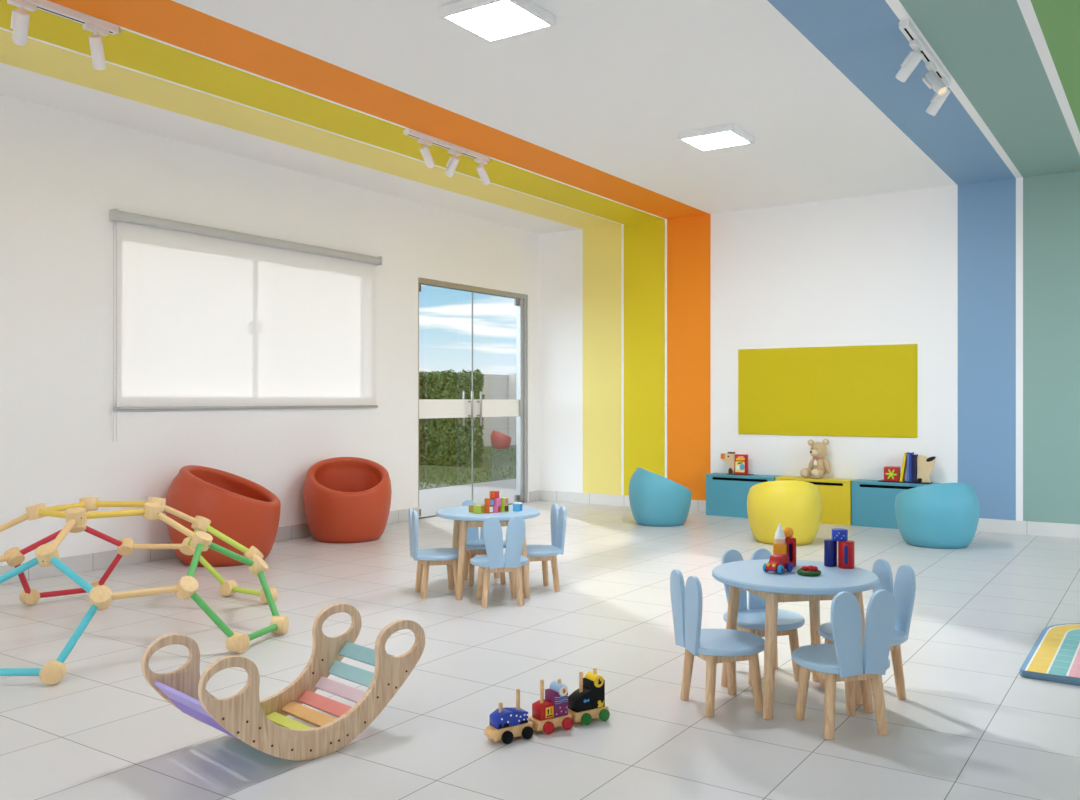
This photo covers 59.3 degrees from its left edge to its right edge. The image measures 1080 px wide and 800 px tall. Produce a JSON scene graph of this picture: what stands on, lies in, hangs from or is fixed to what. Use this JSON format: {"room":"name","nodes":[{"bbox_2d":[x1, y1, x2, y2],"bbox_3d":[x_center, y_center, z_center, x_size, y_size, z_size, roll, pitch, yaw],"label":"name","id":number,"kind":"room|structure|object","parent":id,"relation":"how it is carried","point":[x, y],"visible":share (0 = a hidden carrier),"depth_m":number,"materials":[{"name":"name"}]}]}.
{"room":"children's room","nodes":[
{"label":"children's room","id":0,"kind":"room"},
{"bbox_2d":[0,95,539,565],"bbox_3d":[-3.486,-0.376,5.863,0.160,3.052,12.553,0,0,34],"label":"wall","id":1,"kind":"structure","parent":0,"point":[63,173],"depth_m":6.73,"materials":[{"name":"white paint"}]},
{"bbox_2d":[110,209,381,441],"bbox_3d":[-2.193,-0.510,7.567,0.082,1.590,2.609,0,0,34],"label":"roller blind","id":2,"kind":"object","parent":1,"relation":"attached to","point":[207,317],"visible":1,"depth_m":7.36,"materials":[{"name":"white fabric"}]},
{"bbox_2d":[0,490,539,584],"bbox_3d":[-3.418,1.091,5.810,0.012,0.117,12.221,0,0,34],"label":"baseboard","id":3,"kind":"structure","parent":1,"relation":"attached to","point":[98,560],"depth_m":6.59,"materials":[{"name":"tile"}]},
{"bbox_2d":[418,277,526,518],"bbox_3d":[-0.700,-0.018,9.956,0.135,2.335,1.865,0,0,34],"label":"door","id":4,"kind":"structure","parent":1,"relation":"in","point":[463,408],"depth_m":10.29,"materials":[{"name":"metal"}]},
{"bbox_2d":[0,500,1079,799],"bbox_3d":[0.017,1.190,3.504,8.286,0.080,12.233,0,0,34],"label":"floor","id":5,"kind":"structure","parent":0,"point":[967,726],"depth_m":3.84,"materials":[{"name":"tile"}]},
{"bbox_2d":[0,497,288,684],"bbox_3d":[-2.159,0.824,4.749,1.870,0.641,1.796,0,0,34],"label":"dome","id":6,"kind":"object","parent":5,"relation":"on","point":[76,515],"visible":1,"depth_m":4.58,"materials":[{"name":"brown wood"}]},
{"bbox_2d":[166,465,280,566],"bbox_3d":[-2.267,0.810,6.812,0.782,0.680,0.782,0,0,-1],"label":"armchair","id":7,"kind":"object","parent":5,"relation":"on","point":[239,508],"visible":0.9,"depth_m":6.53,"materials":[{"name":"plastic"}]},
{"bbox_2d":[141,603,424,760],"bbox_3d":[-0.842,0.958,3.204,0.405,0.384,0.839,0,0,44],"label":"wooden rocker","id":8,"kind":"object","parent":5,"relation":"on","point":[263,725],"visible":1,"depth_m":3.17,"materials":[{"name":"brown wood"}]},
{"bbox_2d":[303,457,391,542],"bbox_3d":[-1.594,0.818,7.866,0.718,0.665,0.719,0,0,-18],"label":"armchair","id":9,"kind":"object","parent":5,"relation":"on","point":[346,499],"visible":1,"depth_m":7.65,"materials":[{"name":"plastic"}]},
{"bbox_2d":[408,508,465,598],"bbox_3d":[-0.602,0.897,5.620,0.325,0.509,0.330,0,0,-17],"label":"chair","id":10,"kind":"object","parent":5,"relation":"on","point":[426,557],"visible":0.97,"depth_m":5.54,"materials":[{"name":"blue wood"}]},
{"bbox_2d":[462,499,505,585],"bbox_3d":[-0.355,0.897,5.997,0.330,0.509,0.325,0,0,-14],"label":"chair","id":11,"kind":"object","parent":5,"relation":"on","point":[475,546],"visible":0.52,"depth_m":5.99,"materials":[{"name":"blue wood"}]},
{"bbox_2d":[437,505,539,599],"bbox_3d":[-0.309,0.908,5.700,0.620,0.487,0.620,0,0,-11],"label":"table","id":12,"kind":"object","parent":5,"relation":"on","point":[462,518],"visible":0.67,"depth_m":5.51,"materials":[{"name":"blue wood"}]},
{"bbox_2d":[469,504,473,511],"bbox_3d":[-0.395,0.644,5.635,0.043,0.042,0.044,0,0,31],"label":"block","id":13,"kind":"object","parent":12,"relation":"on","point":[472,505],"visible":0.44,"depth_m":5.62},
{"bbox_2d":[473,505,483,513],"bbox_3d":[-0.359,0.641,5.563,0.049,0.048,0.050,0,0,25],"label":"block","id":14,"kind":"object","parent":12,"relation":"on","point":[477,509],"visible":1,"depth_m":5.54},
{"bbox_2d":[484,506,492,512],"bbox_3d":[-0.304,0.644,5.589,0.043,0.042,0.044,0,0,37],"label":"block","id":15,"kind":"object","parent":12,"relation":"on","point":[487,509],"visible":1,"depth_m":5.57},
{"bbox_2d":[484,498,493,505],"bbox_3d":[-0.299,0.602,5.593,0.043,0.042,0.044,0,0,36],"label":"block","id":16,"kind":"object","parent":15,"relation":"on","point":[488,501],"visible":1,"depth_m":5.58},
{"bbox_2d":[493,505,500,512],"bbox_3d":[-0.259,0.644,5.616,0.043,0.042,0.044,0,0,31],"label":"block","id":17,"kind":"object","parent":12,"relation":"on","point":[496,509],"visible":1,"depth_m":5.60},
{"bbox_2d":[494,498,501,505],"bbox_3d":[-0.256,0.602,5.619,0.043,0.042,0.044,0,0,43],"label":"block","id":18,"kind":"object","parent":17,"relation":"on","point":[498,501],"visible":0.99,"depth_m":5.60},
{"bbox_2d":[490,491,498,498],"bbox_3d":[-0.270,0.560,5.610,0.043,0.042,0.044,0,0,34],"label":"block","id":19,"kind":"object","parent":18,"relation":"on","point":[493,494],"visible":1,"depth_m":5.59,"materials":[{"name":"wood"}]},
{"bbox_2d":[501,505,508,511],"bbox_3d":[-0.215,0.644,5.643,0.043,0.042,0.044,0,0,43],"label":"block","id":20,"kind":"object","parent":12,"relation":"on","point":[504,508],"visible":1,"depth_m":5.62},
{"bbox_2d":[501,497,507,504],"bbox_3d":[-0.216,0.602,5.642,0.043,0.042,0.044,0,0,37],"label":"block","id":21,"kind":"object","parent":20,"relation":"on","point":[504,499],"visible":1,"depth_m":5.62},
{"bbox_2d":[513,502,521,511],"bbox_3d":[-0.134,0.640,5.683,0.045,0.050,0.046,0,0,25],"label":"block","id":22,"kind":"object","parent":12,"relation":"on","point":[517,506],"visible":1,"depth_m":5.67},
{"bbox_2d":[470,516,528,607],"bbox_3d":[-0.230,0.897,5.389,0.330,0.509,0.325,0,0,-13],"label":"chair","id":23,"kind":"object","parent":5,"relation":"on","point":[495,561],"visible":1,"depth_m":5.25,"materials":[{"name":"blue wood"}]},
{"bbox_2d":[484,689,532,743],"bbox_3d":[-0.101,1.069,3.227,0.171,0.162,0.088,0,0,-34],"label":"train car","id":24,"kind":"object","parent":5,"relation":"on","point":[507,723],"visible":1,"depth_m":3.20,"materials":[{"name":"blue wood"}]},
{"bbox_2d":[522,504,565,593],"bbox_3d":[-0.029,0.897,5.755,0.325,0.509,0.330,0,0,-19],"label":"chair","id":25,"kind":"object","parent":5,"relation":"on","point":[535,552],"visible":0.81,"depth_m":5.72,"materials":[{"name":"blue wood"}]},
{"bbox_2d":[529,679,572,733],"bbox_3d":[0.042,1.061,3.322,0.160,0.178,0.088,0,0,-34],"label":"train car","id":26,"kind":"object","parent":5,"relation":"on","point":[549,713],"visible":0.95,"depth_m":3.30,"materials":[{"name":"brown wood"}]},
{"bbox_2d":[568,668,609,724],"bbox_3d":[0.170,1.059,3.406,0.144,0.182,0.088,0,0,-34],"label":"train car","id":27,"kind":"object","parent":5,"relation":"on","point":[586,703],"visible":0.93,"depth_m":3.39,"materials":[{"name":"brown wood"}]},
{"bbox_2d":[629,467,691,526],"bbox_3d":[1.116,0.887,8.820,0.582,0.525,0.583,0,0,-7],"label":"armchair","id":28,"kind":"object","parent":5,"relation":"on","point":[656,500],"visible":1,"depth_m":8.59,"materials":[{"name":"teal plastic"}]},
{"bbox_2d":[670,569,764,716],"bbox_3d":[0.686,0.897,3.578,0.325,0.509,0.330,0,0,-17],"label":"chair","id":29,"kind":"object","parent":5,"relation":"on","point":[714,646],"visible":0.98,"depth_m":3.50,"materials":[{"name":"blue wood"}]},
{"bbox_2d":[706,473,779,517],"bbox_3d":[2.013,0.945,9.383,0.708,0.410,0.223,0,0,34],"label":"base cabinet","id":30,"kind":"object","parent":5,"relation":"on","point":[726,495],"visible":0.73,"depth_m":9.35,"materials":[{"name":"teal wood"}]},
{"bbox_2d":[721,452,753,475],"bbox_3d":[1.950,0.630,9.422,0.320,0.223,0.110,0,0,34],"label":"bookend","id":31,"kind":"object","parent":30,"relation":"on","point":[729,458],"visible":1,"depth_m":9.43,"materials":[{"name":"beige wood"}]},
{"bbox_2d":[735,454,747,474],"bbox_3d":[1.988,0.634,9.365,0.128,0.195,0.038,0,0,37],"label":"picture book","id":32,"kind":"object","parent":31,"relation":"on","point":[741,460],"visible":1,"depth_m":9.35,"materials":[{"name":"red paper"}]},
{"bbox_2d":[735,461,744,471],"bbox_3d":[1.971,0.659,9.356,0.099,0.105,0.001,0,0,37],"label":"picture","id":33,"kind":"object","parent":32,"relation":"attached to","point":[739,465],"depth_m":9.36},
{"bbox_2d":[722,548,804,684],"bbox_3d":[0.933,0.897,3.954,0.330,0.509,0.325,0,0,-14],"label":"chair","id":34,"kind":"object","parent":5,"relation":"on","point":[752,619],"visible":0.57,"depth_m":3.94,"materials":[{"name":"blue wood"}]},
{"bbox_2d":[747,480,821,545],"bbox_3d":[1.982,0.892,7.707,0.590,0.515,0.591,0,0,6],"label":"armchair","id":35,"kind":"object","parent":5,"relation":"on","point":[796,505],"visible":0.95,"depth_m":7.48,"materials":[{"name":"yellow fabric"}]},
{"bbox_2d":[712,559,878,719],"bbox_3d":[0.979,0.908,3.658,0.620,0.487,0.620,0,0,-11],"label":"table","id":36,"kind":"object","parent":5,"relation":"on","point":[748,575],"visible":0.84,"depth_m":3.50,"materials":[{"name":"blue wood"}]},
{"bbox_2d":[763,553,792,573],"bbox_3d":[0.920,0.632,3.669,0.080,0.067,0.115,0,0,44],"label":"toy car","id":37,"kind":"object","parent":36,"relation":"on","point":[777,562],"visible":1,"depth_m":3.65,"materials":[{"name":"red plastic"}]},
{"bbox_2d":[773,524,785,553],"bbox_3d":[0.955,0.579,3.779,0.050,0.173,0.050,0,0,17],"label":"block","id":38,"kind":"object","parent":37,"relation":"on","point":[779,546],"visible":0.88,"depth_m":3.76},
{"bbox_2d":[785,537,795,566],"bbox_3d":[0.998,0.608,3.803,0.048,0.114,0.036,0,0,-9],"label":"block","id":39,"kind":"object","parent":36,"relation":"on","point":[790,542],"visible":0.64,"depth_m":3.79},
{"bbox_2d":[783,527,793,537],"bbox_3d":[0.995,0.530,3.804,0.041,0.041,0.041,0,0,34],"label":"ball","id":40,"kind":"object","parent":39,"relation":"on","point":[788,532],"visible":0.95,"depth_m":3.79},
{"bbox_2d":[797,568,820,575],"bbox_3d":[1.024,0.655,3.612,0.089,0.021,0.088,0,0,34],"label":"dish","id":41,"kind":"object","parent":36,"relation":"on","point":[800,571],"visible":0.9,"depth_m":3.58,"materials":[{"name":"green plastic"}]},
{"bbox_2d":[807,565,814,570],"bbox_3d":[1.029,0.642,3.602,0.029,0.027,0.029,0,0,34],"label":"fruit","id":42,"kind":"object","parent":41,"relation":"in","point":[810,567],"visible":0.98,"depth_m":3.59,"materials":[{"name":"red plastic"}]},
{"bbox_2d":[824,539,836,566],"bbox_3d":[1.165,0.612,3.804,0.051,0.106,0.051,0,0,34],"label":"block","id":43,"kind":"object","parent":36,"relation":"on","point":[830,546],"visible":0.92,"depth_m":3.78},
{"bbox_2d":[838,540,854,568],"bbox_3d":[1.214,0.612,3.763,0.062,0.106,0.063,0,0,34],"label":"block","id":44,"kind":"object","parent":36,"relation":"on","point":[846,549],"visible":0.99,"depth_m":3.74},
{"bbox_2d":[832,528,847,540],"bbox_3d":[1.195,0.537,3.784,0.062,0.044,0.063,0,0,34],"label":"block","id":45,"kind":"object","parent":44,"relation":"on","point":[838,534],"visible":1,"depth_m":3.76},
{"bbox_2d":[775,476,856,525],"bbox_3d":[2.610,0.945,8.981,0.712,0.410,0.223,0,0,34],"label":"base cabinet","id":46,"kind":"object","parent":5,"relation":"on","point":[836,493],"visible":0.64,"depth_m":8.78,"materials":[{"name":"yellow wood"}]},
{"bbox_2d":[800,439,830,478],"bbox_3d":[2.590,0.550,8.939,0.276,0.373,0.205,0,0,34],"label":"teddy bear","id":47,"kind":"object","parent":46,"relation":"on","point":[818,466],"visible":1,"depth_m":8.90},
{"bbox_2d":[792,589,895,739],"bbox_3d":[1.058,0.897,3.347,0.330,0.509,0.325,0,0,-13],"label":"chair","id":48,"kind":"object","parent":5,"relation":"on","point":[846,660],"visible":1,"depth_m":3.21,"materials":[{"name":"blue wood"}]},
{"bbox_2d":[818,559,915,704],"bbox_3d":[1.259,0.897,3.713,0.325,0.509,0.330,0,0,-19],"label":"chair","id":49,"kind":"object","parent":5,"relation":"on","point":[903,590],"visible":0.52,"depth_m":3.68,"materials":[{"name":"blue wood"}]},
{"bbox_2d":[852,479,939,528],"bbox_3d":[3.211,0.945,8.577,0.717,0.410,0.223,0,0,34],"label":"base cabinet","id":50,"kind":"object","parent":5,"relation":"on","point":[873,501],"visible":0.56,"depth_m":8.56,"materials":[{"name":"teal wood"}]},
{"bbox_2d":[878,480,931,483],"bbox_3d":[3.277,0.735,8.523,0.442,0.010,0.120,0,0,34],"label":"tray","id":51,"kind":"object","parent":50,"relation":"on","point":[878,480],"visible":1,"depth_m":8.47,"materials":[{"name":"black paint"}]},
{"bbox_2d":[884,466,899,480],"bbox_3d":[3.184,0.667,8.582,0.128,0.126,0.131,0,0,27],"label":"cube","id":52,"kind":"object","parent":51,"relation":"on","point":[891,473],"visible":1,"depth_m":8.53,"materials":[{"name":"red wood"}]},
{"bbox_2d":[885,469,896,478],"bbox_3d":[3.155,0.667,8.528,0.099,0.090,0.003,0,0,27],"label":"flower","id":53,"kind":"object","parent":52,"relation":"on","point":[889,473],"depth_m":8.53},
{"bbox_2d":[899,452,906,481],"bbox_3d":[3.267,0.602,8.513,0.062,0.262,0.088,0,0,34],"label":"book","id":54,"kind":"object","parent":51,"relation":"on","point":[904,464],"visible":1,"depth_m":8.48,"materials":[{"name":"yellow paper"}]},
{"bbox_2d":[907,452,913,481],"bbox_3d":[3.311,0.599,8.483,0.042,0.262,0.104,0,0,34],"label":"book","id":55,"kind":"object","parent":51,"relation":"on","point":[909,454],"visible":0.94,"depth_m":8.44,"materials":[{"name":"blue paper"}]},
{"bbox_2d":[912,454,917,481],"bbox_3d":[3.344,0.608,8.461,0.030,0.245,0.103,0,0,34],"label":"book","id":56,"kind":"object","parent":51,"relation":"on","point":[914,456],"visible":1,"depth_m":8.42,"materials":[{"name":"blue paper"}]},
{"bbox_2d":[917,455,935,482],"bbox_3d":[3.424,0.613,8.412,0.154,0.248,0.060,0,0,34],"label":"bookend","id":57,"kind":"object","parent":51,"relation":"on","point":[925,465],"visible":1,"depth_m":8.40,"materials":[{"name":"beige wood"}]},
{"bbox_2d":[895,483,979,548],"bbox_3d":[3.157,0.895,7.555,0.622,0.510,0.622,0,0,-12],"label":"armchair","id":58,"kind":"object","parent":5,"relation":"on","point":[942,515],"visible":1,"depth_m":7.31,"materials":[{"name":"blue fabric"}]},
{"bbox_2d":[1019,623,1079,685],"bbox_3d":[2.856,1.132,4.038,1.332,0.035,1.140,0,0,34],"label":"play mat","id":59,"kind":"object","parent":5,"relation":"on","point":[1055,655],"visible":1,"depth_m":4.13,"materials":[{"name":"multicoloured fabric"}]},
{"bbox_2d":[0,0,1079,233],"bbox_3d":[0.017,-1.962,3.504,8.606,0.120,12.553,0,0,34],"label":"ceiling","id":60,"kind":"structure","parent":0,"point":[578,120],"depth_m":5.85,"materials":[{"name":"paint"}]},
{"bbox_2d":[23,0,120,34],"bbox_3d":[-2.391,-1.884,4.504,0.052,0.035,0.842,0,0,34],"label":"track","id":61,"kind":"object","parent":60,"relation":"attached to","point":[43,5],"visible":1,"depth_m":4.63,"materials":[{"name":"white plastic"}]},
{"bbox_2d":[7,0,36,45],"bbox_3d":[-2.458,-1.777,4.471,0.150,0.182,0.122,0,0,34],"label":"track spotlight","id":62,"kind":"object","parent":61,"relation":"attached to","point":[20,18],"visible":1,"depth_m":4.45,"materials":[{"name":"white plastic"}]},
{"bbox_2d":[82,23,108,69],"bbox_3d":[-2.236,-1.769,4.772,0.116,0.198,0.139,0,0,34],"label":"track spotlight","id":63,"kind":"object","parent":61,"relation":"attached to","point":[95,40],"visible":1,"depth_m":4.75,"materials":[{"name":"white plastic"}]},
{"bbox_2d":[404,129,489,161],"bbox_3d":[-0.674,-1.884,7.055,0.052,0.035,0.952,0,0,34],"label":"track","id":64,"kind":"object","parent":60,"relation":"attached to","point":[408,132],"visible":1,"depth_m":6.98,"materials":[{"name":"white plastic"}]},
{"bbox_2d":[417,138,434,167],"bbox_3d":[-0.818,-1.776,6.851,0.063,0.183,0.178,0,0,21],"label":"track spotlight","id":65,"kind":"object","parent":64,"relation":"attached to","point":[424,149],"visible":1,"depth_m":6.83,"materials":[{"name":"white plastic"}]},
{"bbox_2d":[445,149,461,176],"bbox_3d":[-0.666,-1.778,7.131,0.150,0.181,0.126,0,0,34],"label":"track spotlight","id":66,"kind":"object","parent":64,"relation":"attached to","point":[453,161],"visible":1,"depth_m":7.11,"materials":[{"name":"white plastic"}]},
{"bbox_2d":[474,158,489,184],"bbox_3d":[-0.448,-1.776,7.398,0.062,0.184,0.177,0,0,25],"label":"track spotlight","id":67,"kind":"object","parent":64,"relation":"attached to","point":[480,168],"visible":1,"depth_m":7.37,"materials":[{"name":"white plastic"}]},
{"bbox_2d":[439,0,555,42],"bbox_3d":[-0.205,-1.877,4.647,0.414,0.050,0.414,0,0,34],"label":"ceiling light","id":68,"kind":"object","parent":60,"relation":"attached to","point":[491,21],"visible":1,"depth_m":4.62,"materials":[{"name":"white plastic"}]},
{"bbox_2d":[677,123,753,151],"bbox_3d":[1.262,-1.877,6.799,0.414,0.050,0.414,0,0,34],"label":"ceiling light","id":69,"kind":"object","parent":60,"relation":"attached to","point":[725,135],"visible":1,"depth_m":6.73,"materials":[{"name":"white plastic"}]},
{"bbox_2d":[684,132,748,149],"bbox_3d":[1.262,-1.862,6.799,0.362,0.008,0.362,0,0,34],"label":"diffuser","id":70,"kind":"object","parent":69,"relation":"attached to","point":[697,140],"depth_m":6.77,"materials":[{"name":"white plastic"}]},
{"bbox_2d":[899,20,950,84],"bbox_3d":[2.121,-1.884,5.197,0.052,0.035,1.072,0,0,34],"label":"track","id":71,"kind":"object","parent":60,"relation":"attached to","point":[906,27],"visible":0.61,"depth_m":5.03,"materials":[{"name":"white plastic"}]},
{"bbox_2d":[895,39,923,82],"bbox_3d":[1.939,-1.776,4.990,0.148,0.184,0.124,0,0,34],"label":"track spotlight","id":72,"kind":"object","parent":71,"relation":"attached to","point":[914,57],"visible":1,"depth_m":4.97,"materials":[{"name":"white plastic"}]},
{"bbox_2d":[922,61,947,95],"bbox_3d":[2.182,-1.771,5.261,0.104,0.193,0.160,0,0,-6],"label":"track spotlight","id":73,"kind":"object","parent":71,"relation":"attached to","point":[931,79],"visible":1,"depth_m":5.24,"materials":[{"name":"white plastic"}]},
{"bbox_2d":[926,77,949,115],"bbox_3d":[2.332,-1.771,5.567,0.139,0.194,0.120,0,0,34],"label":"track spotlight","id":74,"kind":"object","parent":71,"relation":"attached to","point":[937,101],"visible":0.65,"depth_m":5.55,"materials":[{"name":"white plastic"}]},
{"bbox_2d":[540,171,1079,524],"bbox_3d":[3.544,-0.376,8.600,8.446,3.052,0.160,0,0,34],"label":"wall","id":75,"kind":"structure","parent":0,"point":[644,326],"depth_m":9.04,"materials":[{"name":"paint"}]},
{"bbox_2d":[540,490,1079,538],"bbox_3d":[3.429,1.091,8.573,8.286,0.117,0.012,0,0,34],"label":"baseboard","id":76,"kind":"structure","parent":75,"relation":"attached to","point":[1062,530],"depth_m":8.25,"materials":[{"name":"tile"}]},
{"bbox_2d":[738,344,917,437],"bbox_3d":[2.704,-0.082,9.060,1.710,0.850,0.014,0,0,34],"label":"board","id":77,"kind":"object","parent":75,"relation":"attached to","point":[869,390],"visible":1,"depth_m":9.02,"materials":[{"name":"yellow paint"}]},
{"label":"outside","id":78,"kind":"structure","parent":0,"visible":0},
{"bbox_2d":[419,478,524,518],"bbox_3d":[9.436,1.200,10.524,20.100,0.099,52.000,0,0,34],"label":"paving","id":79,"kind":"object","parent":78,"point":[432,500],"visible":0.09,"depth_m":11.60,"materials":[{"name":"concrete"}]},
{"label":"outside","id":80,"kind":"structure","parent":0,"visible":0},
{"bbox_2d":[419,445,515,489],"bbox_3d":[-11.573,1.200,25.874,31.900,0.100,90.000,0,0,34],"label":"lawn","id":81,"kind":"structure","parent":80,"point":[497,462],"depth_m":15.27,"materials":[{"name":"green plant"}]},
{"bbox_2d":[419,369,484,467],"bbox_3d":[-2.486,0.298,17.604,4.309,1.758,1.314,0,0,34],"label":"hedge","id":82,"kind":"object","parent":81,"relation":"on","point":[442,441],"visible":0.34,"depth_m":16.46,"materials":[{"name":"green plant"}]},
{"bbox_2d":[419,449,515,488],"bbox_3d":[-1.390,1.123,17.266,5.426,0.055,9.924,0,0,34],"label":"grass blades","id":83,"kind":"object","parent":81,"relation":"on","point":[489,451],"visible":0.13,"depth_m":14.82,"materials":[{"name":"green plant"}]},
{"bbox_2d":[421,372,515,446],"bbox_3d":[-0.652,0.240,13.760,12.450,1.820,18.100,0,0,34],"label":"wall","id":84,"kind":"structure","parent":81,"relation":"on","point":[495,386],"depth_m":23.91,"materials":[{"name":"white paint"}]},
{"bbox_2d":[491,430,510,448],"bbox_3d":[-0.924,0.930,22.442,0.489,0.440,0.489,0,0,-6],"label":"armchair","id":85,"kind":"object","parent":81,"relation":"on","point":[499,440],"visible":1,"depth_m":22.24,"materials":[{"name":"red plastic"}]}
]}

